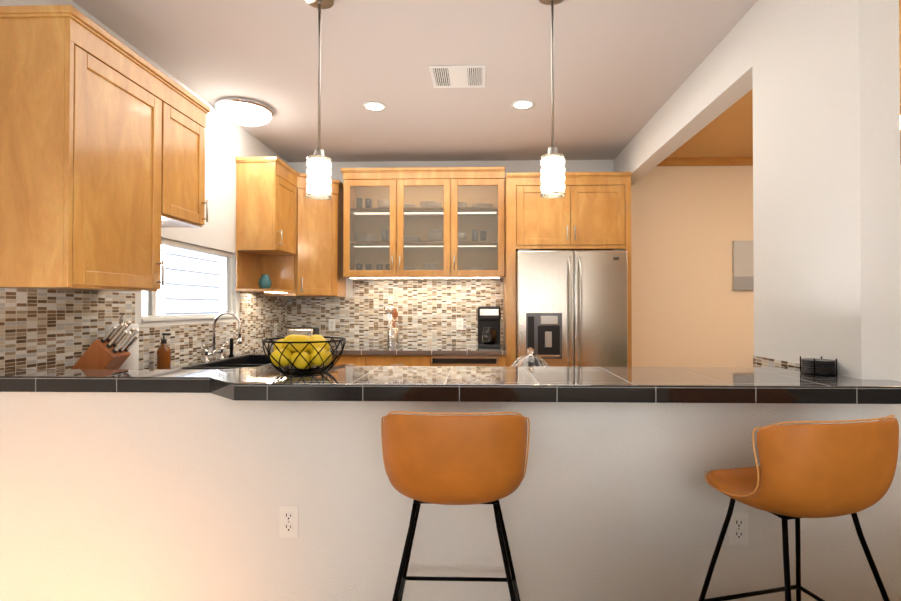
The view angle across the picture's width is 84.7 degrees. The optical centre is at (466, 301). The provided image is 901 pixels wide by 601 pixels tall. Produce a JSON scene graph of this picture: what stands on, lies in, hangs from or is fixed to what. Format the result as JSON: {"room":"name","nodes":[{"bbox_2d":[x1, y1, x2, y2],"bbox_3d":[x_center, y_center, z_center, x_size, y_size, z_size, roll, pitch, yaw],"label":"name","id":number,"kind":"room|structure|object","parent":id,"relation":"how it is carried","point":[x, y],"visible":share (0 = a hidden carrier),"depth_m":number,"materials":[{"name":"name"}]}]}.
{"room":"kitchen","nodes":[
{"label":"kitchen","id":0,"kind":"room"},
{"bbox_2d":[0,0,287,365],"bbox_3d":[-1.929,-0.046,3.481,0.140,2.770,3.046,0,-1,2],"label":"wall","id":1,"kind":"structure","parent":0,"point":[227,142],"depth_m":3.65,"materials":[{"name":"white paint"}]},
{"bbox_2d":[0,5,209,291],"bbox_3d":[-1.707,-0.611,2.451,0.354,1.116,1.009,0,-1,2],"label":"upper cabinet","id":2,"kind":"object","parent":1,"relation":"attached to","point":[102,157],"visible":1,"depth_m":2.06,"materials":[{"name":"brown wood"}]},
{"bbox_2d":[0,288,287,368],"bbox_3d":[-1.856,0.167,3.451,0.005,0.503,3.091,0,-1,2],"label":"backsplash","id":3,"kind":"structure","parent":1,"relation":"attached to","point":[50,329],"depth_m":2.48,"materials":[{"name":"tile"}]},
{"bbox_2d":[274,323,276,334],"bbox_3d":[-1.813,0.262,4.682,0.008,0.114,0.070,0,-1,2],"label":"outlet","id":4,"kind":"object","parent":3,"relation":"attached to","point":[275,328],"visible":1,"depth_m":4.67,"materials":[{"name":"white plastic"}]},
{"bbox_2d":[141,238,234,321],"bbox_3d":[-1.893,-0.134,3.397,0.086,0.513,1.098,0,-1,2],"label":"kitchen window","id":5,"kind":"structure","parent":1,"relation":"in","point":[198,282],"depth_m":3.40,"materials":[{"name":"white glass"}]},
{"bbox_2d":[235,156,298,293],"bbox_3d":[-1.659,-0.611,4.152,0.354,1.079,0.476,0,-1,2],"label":"upper cabinet","id":6,"kind":"object","parent":1,"relation":"attached to","point":[266,204],"visible":1,"depth_m":3.95,"materials":[{"name":"brown wood"}]},
{"bbox_2d":[258,274,271,288],"bbox_3d":[-1.690,-0.165,4.132,0.104,0.125,0.104,0,-1,2],"label":"vase","id":7,"kind":"object","parent":6,"relation":"in","point":[264,282],"visible":0.9,"depth_m":4.10,"materials":[{"name":"teal ceramic"}]},
{"bbox_2d":[0,392,862,600],"bbox_3d":[-0.263,0.826,1.831,3.281,0.993,0.140,0,-1,2],"label":"wall","id":8,"kind":"structure","parent":0,"point":[130,496],"depth_m":1.77,"materials":[{"name":"white paint"}]},
{"bbox_2d":[279,505,298,537],"bbox_3d":[-0.637,0.787,1.767,0.070,0.114,0.008,0,-1,2],"label":"outlet","id":9,"kind":"object","parent":8,"relation":"attached to","point":[288,520],"visible":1,"depth_m":1.76,"materials":[{"name":"white plastic"}]},
{"bbox_2d":[0,366,900,403],"bbox_3d":[-0.945,0.301,1.884,4.841,0.056,0.498,0,-1,2],"label":"countertop","id":10,"kind":"structure","parent":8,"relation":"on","point":[580,384],"depth_m":1.67,"materials":[{"name":"black tile"}]},
{"bbox_2d":[262,334,345,374],"bbox_3d":[-0.626,0.199,1.908,0.311,0.146,0.311,0,-1,2],"label":"basket","id":11,"kind":"object","parent":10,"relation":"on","point":[299,353],"visible":1,"depth_m":1.84,"materials":[{"name":"black metal"}]},
{"bbox_2d":[511,347,549,366],"bbox_3d":[0.302,0.312,2.350,0.236,0.189,0.236,0,-1,2],"label":"glass cake dome","id":12,"kind":"object","parent":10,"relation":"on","point":[529,359],"visible":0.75,"depth_m":2.30,"materials":[{"name":"clear glass"}]},
{"bbox_2d":[800,356,836,375],"bbox_3d":[1.318,0.241,1.852,0.112,0.062,0.112,0,-1,2],"label":"coasters","id":13,"kind":"object","parent":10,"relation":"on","point":[817,367],"visible":1,"depth_m":1.81,"materials":[{"name":"black plastic"}]},
{"bbox_2d":[728,512,748,544],"bbox_3d":[0.947,0.791,1.722,0.070,0.114,0.008,0,-1,2],"label":"outlet","id":14,"kind":"object","parent":8,"relation":"attached to","point":[738,530],"visible":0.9,"depth_m":1.72,"materials":[{"name":"white plastic"}]},
{"bbox_2d":[72,0,900,161],"bbox_3d":[2.088,-1.521,0.561,8.336,0.120,8.966,0,-1,2],"label":"ceiling","id":15,"kind":"structure","parent":0,"point":[624,70],"depth_m":3.01,"materials":[{"name":"beige paint"}]},
{"bbox_2d":[215,97,273,125],"bbox_3d":[-1.638,-1.363,3.643,0.400,0.130,0.400,0,-1,2],"label":"dome ceiling light","id":16,"kind":"object","parent":15,"relation":"attached to","point":[243,111],"visible":1,"depth_m":3.53,"materials":[{"name":"white glass"}]},
{"bbox_2d":[305,0,333,199],"bbox_3d":[-0.691,-0.965,2.312,0.132,0.954,0.132,0,-1,2],"label":"pendant light","id":17,"kind":"object","parent":15,"relation":"hanging from","point":[318,173],"visible":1,"depth_m":2.29,"materials":[{"name":"white glass"}]},
{"bbox_2d":[363,101,385,110],"bbox_3d":[-0.674,-1.425,3.606,0.170,0.006,0.170,0,-1,2],"label":"recessed light","id":18,"kind":"object","parent":15,"relation":"in","point":[374,106],"visible":1,"depth_m":3.61,"materials":[{"name":"white plastic"}]},
{"bbox_2d":[429,65,485,87],"bbox_3d":[-0.054,-1.429,3.142,0.344,0.008,0.293,0,-1,2],"label":"ceiling vent","id":19,"kind":"object","parent":15,"relation":"in","point":[460,76],"visible":1,"depth_m":3.13,"materials":[{"name":"white metal"}]},
{"bbox_2d":[511,99,534,109],"bbox_3d":[0.407,-1.426,3.576,0.170,0.006,0.170,0,-1,2],"label":"recessed light","id":20,"kind":"object","parent":15,"relation":"in","point":[523,104],"visible":1,"depth_m":3.57,"materials":[{"name":"white plastic"}]},
{"bbox_2d":[539,0,564,197],"bbox_3d":[0.396,-0.965,2.281,0.132,0.954,0.132,0,-1,2],"label":"pendant light","id":21,"kind":"object","parent":15,"relation":"hanging from","point":[553,173],"visible":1,"depth_m":2.25,"materials":[{"name":"white glass"}]},
{"bbox_2d":[288,160,900,366],"bbox_3d":[2.213,-0.030,4.957,8.336,2.770,0.140,0,-1,2],"label":"wall","id":22,"kind":"structure","parent":0,"point":[690,307],"depth_m":4.89,"materials":[{"name":"beige paint"}]},
{"bbox_2d":[262,173,345,296],"bbox_3d":[-1.513,-0.597,4.691,0.619,1.097,0.610,0,-1,2],"label":"upper cabinet","id":23,"kind":"object","parent":22,"relation":"attached to","point":[318,265],"visible":0.65,"depth_m":4.54,"materials":[{"name":"brown wood"}]},
{"bbox_2d":[288,279,502,344],"bbox_3d":[-0.724,0.106,4.965,2.172,0.656,0.005,0,-1,2],"label":"backsplash","id":24,"kind":"structure","parent":22,"relation":"attached to","point":[429,311],"depth_m":4.96,"materials":[{"name":"tile"}]},
{"bbox_2d":[329,319,334,330],"bbox_3d":[-1.360,0.235,4.974,0.070,0.114,0.008,0,-1,2],"label":"outlet","id":25,"kind":"object","parent":24,"relation":"attached to","point":[331,324],"visible":1,"depth_m":4.97,"materials":[{"name":"white plastic"}]},
{"bbox_2d":[456,318,462,329],"bbox_3d":[-0.071,0.224,4.938,0.070,0.114,0.008,0,-1,2],"label":"outlet","id":26,"kind":"object","parent":24,"relation":"attached to","point":[459,323],"visible":1,"depth_m":4.94,"materials":[{"name":"white plastic"}]},
{"bbox_2d":[341,167,460,278],"bbox_3d":[-0.617,-0.734,4.780,1.072,1.018,0.384,0,-1,2],"label":"upper cabinet","id":27,"kind":"object","parent":22,"relation":"attached to","point":[423,222],"depth_m":4.59,"materials":[{"name":"brown wood"}]},
{"bbox_2d":[461,167,504,278],"bbox_3d":[0.073,-0.735,4.761,0.568,1.018,0.384,0,-1,2],"label":"upper cabinet","id":28,"kind":"object","parent":22,"relation":"attached to","point":[482,188],"depth_m":4.57,"materials":[{"name":"brown wood"}]},
{"bbox_2d":[732,241,753,289],"bbox_3d":[2.796,-0.356,4.858,0.349,0.487,0.030,0,-1,2],"label":"picture","id":29,"kind":"object","parent":22,"relation":"attached to","point":[743,265],"visible":0.56,"depth_m":4.85,"materials":[{"name":"grey"}]},
{"bbox_2d":[657,156,900,165],"bbox_3d":[3.920,-1.379,4.827,4.634,0.074,0.049,0,-1,2],"label":"crown molding","id":30,"kind":"structure","parent":22,"relation":"attached to","point":[736,161],"depth_m":4.86,"materials":[{"name":"brown wood"}]},
{"bbox_2d":[614,8,752,185],"bbox_3d":[1.500,-1.283,3.666,0.138,0.291,2.508,0,-1,2],"label":"header beam","id":31,"kind":"structure","parent":0,"point":[715,84],"depth_m":3.07,"materials":[{"name":"white paint"}]},
{"bbox_2d":[752,0,900,600],"bbox_3d":[1.455,-0.060,2.061,0.138,2.770,0.678,0,-1,2],"label":"wall column","id":32,"kind":"structure","parent":0,"point":[826,184],"depth_m":1.85,"materials":[{"name":"white paint"}]},
{"bbox_2d":[753,356,801,367],"bbox_3d":[1.384,0.332,2.129,0.005,0.145,0.536,0,-1,2],"label":"backsplash","id":33,"kind":"structure","parent":32,"relation":"attached to","point":[758,361],"depth_m":2.25,"materials":[{"name":"tile"}]},
{"bbox_3d":[2.088,1.369,0.531,8.336,0.120,8.966,0,-1,2],"label":"floor","id":34,"kind":"structure","parent":0,"visible":0},
{"bbox_2d":[330,355,373,365],"bbox_3d":[-1.004,0.912,4.646,0.364,0.880,0.604,0,-1,2],"label":"base cabinet","id":35,"kind":"object","parent":34,"relation":"on","point":[345,360],"depth_m":4.35,"materials":[{"name":"brown wood"}]},
{"bbox_2d":[171,345,342,369],"bbox_3d":[-1.524,0.443,3.793,0.647,0.040,2.372,0,-1,2],"label":"countertop","id":36,"kind":"structure","parent":35,"relation":"on","point":[259,351],"depth_m":3.39,"materials":[{"name":"black tile"}]},
{"bbox_2d":[71,321,139,368],"bbox_3d":[-1.665,0.247,2.267,0.325,0.318,0.110,0,-1,2],"label":"knife block","id":37,"kind":"object","parent":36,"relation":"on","point":[111,348],"visible":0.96,"depth_m":2.22,"materials":[{"name":"brown wood"}]},
{"bbox_2d":[106,315,138,368],"bbox_3d":[-1.765,0.240,2.530,0.150,0.338,0.150,0,-1,2],"label":"paper towel roll","id":38,"kind":"object","parent":36,"relation":"on","point":[131,361],"visible":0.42,"depth_m":2.51,"materials":[{"name":"white paper"}]},
{"bbox_2d":[157,333,170,368],"bbox_3d":[-1.797,0.300,2.930,0.076,0.225,0.071,0,-1,2],"label":"soap bottle","id":39,"kind":"object","parent":36,"relation":"on","point":[163,356],"visible":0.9,"depth_m":2.91,"materials":[{"name":"brown glass"}]},
{"bbox_2d":[201,311,241,362],"bbox_3d":[-1.706,0.244,3.556,0.229,0.350,0.444,0,-1,2],"label":"gooseneck faucet","id":40,"kind":"object","parent":36,"relation":"on","point":[206,354],"visible":1,"depth_m":3.49,"materials":[{"name":"silver metal"}]},
{"bbox_2d":[182,354,271,367],"bbox_3d":[-1.518,0.521,3.490,0.488,0.216,0.858,0,-1,2],"label":"double sink","id":41,"kind":"object","parent":36,"relation":"in","point":[250,360],"visible":0.29,"depth_m":3.54,"materials":[{"name":"black metal"}]},
{"bbox_2d":[286,327,318,335],"bbox_3d":[-1.550,0.337,4.684,0.284,0.187,0.178,0,-1,2],"label":"toaster","id":42,"kind":"object","parent":36,"relation":"on","point":[309,331],"visible":0.38,"depth_m":4.61,"materials":[{"name":"silver metal"}]},
{"bbox_2d":[374,355,429,365],"bbox_3d":[-0.631,0.912,4.636,0.634,0.880,0.604,0,-1,2],"label":"base cabinet","id":43,"kind":"object","parent":34,"relation":"on","point":[421,360],"depth_m":4.34,"materials":[{"name":"brown wood"}]},
{"bbox_2d":[381,411,529,600],"bbox_3d":[-0.032,0.808,1.483,0.541,1.021,0.505,0,-1,2],"label":"seat","id":44,"kind":"object","parent":34,"relation":"on","point":[444,459],"visible":1,"depth_m":1.33,"materials":[{"name":"orange leather"}]},
{"bbox_2d":[430,355,505,365],"bbox_3d":[-0.012,0.912,4.618,0.729,0.880,0.604,0,-1,2],"label":"base cabinet","id":45,"kind":"object","parent":34,"relation":"on","point":[435,360],"depth_m":4.32,"materials":[{"name":"brown wood"}]},
{"bbox_2d":[331,345,505,354],"bbox_3d":[-0.407,0.451,4.617,1.517,0.040,0.662,0,-1,2],"label":"countertop","id":46,"kind":"structure","parent":45,"relation":"on","point":[413,350],"depth_m":4.33,"materials":[{"name":"black tile"}]},
{"bbox_2d":[385,306,398,346],"bbox_3d":[-0.717,0.236,4.769,0.133,0.392,0.146,0,-1,2],"label":"utensil crock","id":47,"kind":"object","parent":46,"relation":"on","point":[392,335],"visible":1,"depth_m":4.71,"materials":[{"name":"silver metal"}]},
{"bbox_2d":[477,306,500,347],"bbox_3d":[0.209,0.238,4.661,0.219,0.385,0.247,0,-1,2],"label":"coffee maker","id":48,"kind":"object","parent":46,"relation":"on","point":[488,317],"visible":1,"depth_m":4.59,"materials":[{"name":"black plastic"}]},
{"bbox_2d":[503,172,631,366],"bbox_3d":[0.902,0.108,4.611,1.094,2.485,0.620,0,-1,2],"label":"tall cabinet","id":49,"kind":"object","parent":34,"relation":"on","point":[590,211],"visible":0.75,"depth_m":4.35,"materials":[{"name":"brown wood"}]},
{"bbox_2d":[516,249,627,366],"bbox_3d":[0.917,0.449,4.530,0.950,1.802,0.718,0,-1,2],"label":"refrigerator","id":50,"kind":"object","parent":34,"relation":"on","point":[571,308],"visible":0.65,"depth_m":4.25,"materials":[{"name":"silver metal"}]},
{"bbox_2d":[699,415,898,600],"bbox_3d":[0.943,0.807,1.401,0.541,1.021,0.505,0,-1,-13],"label":"seat","id":51,"kind":"object","parent":34,"relation":"on","point":[817,470],"visible":1,"depth_m":1.25,"materials":[{"name":"orange leather"}]}
]}

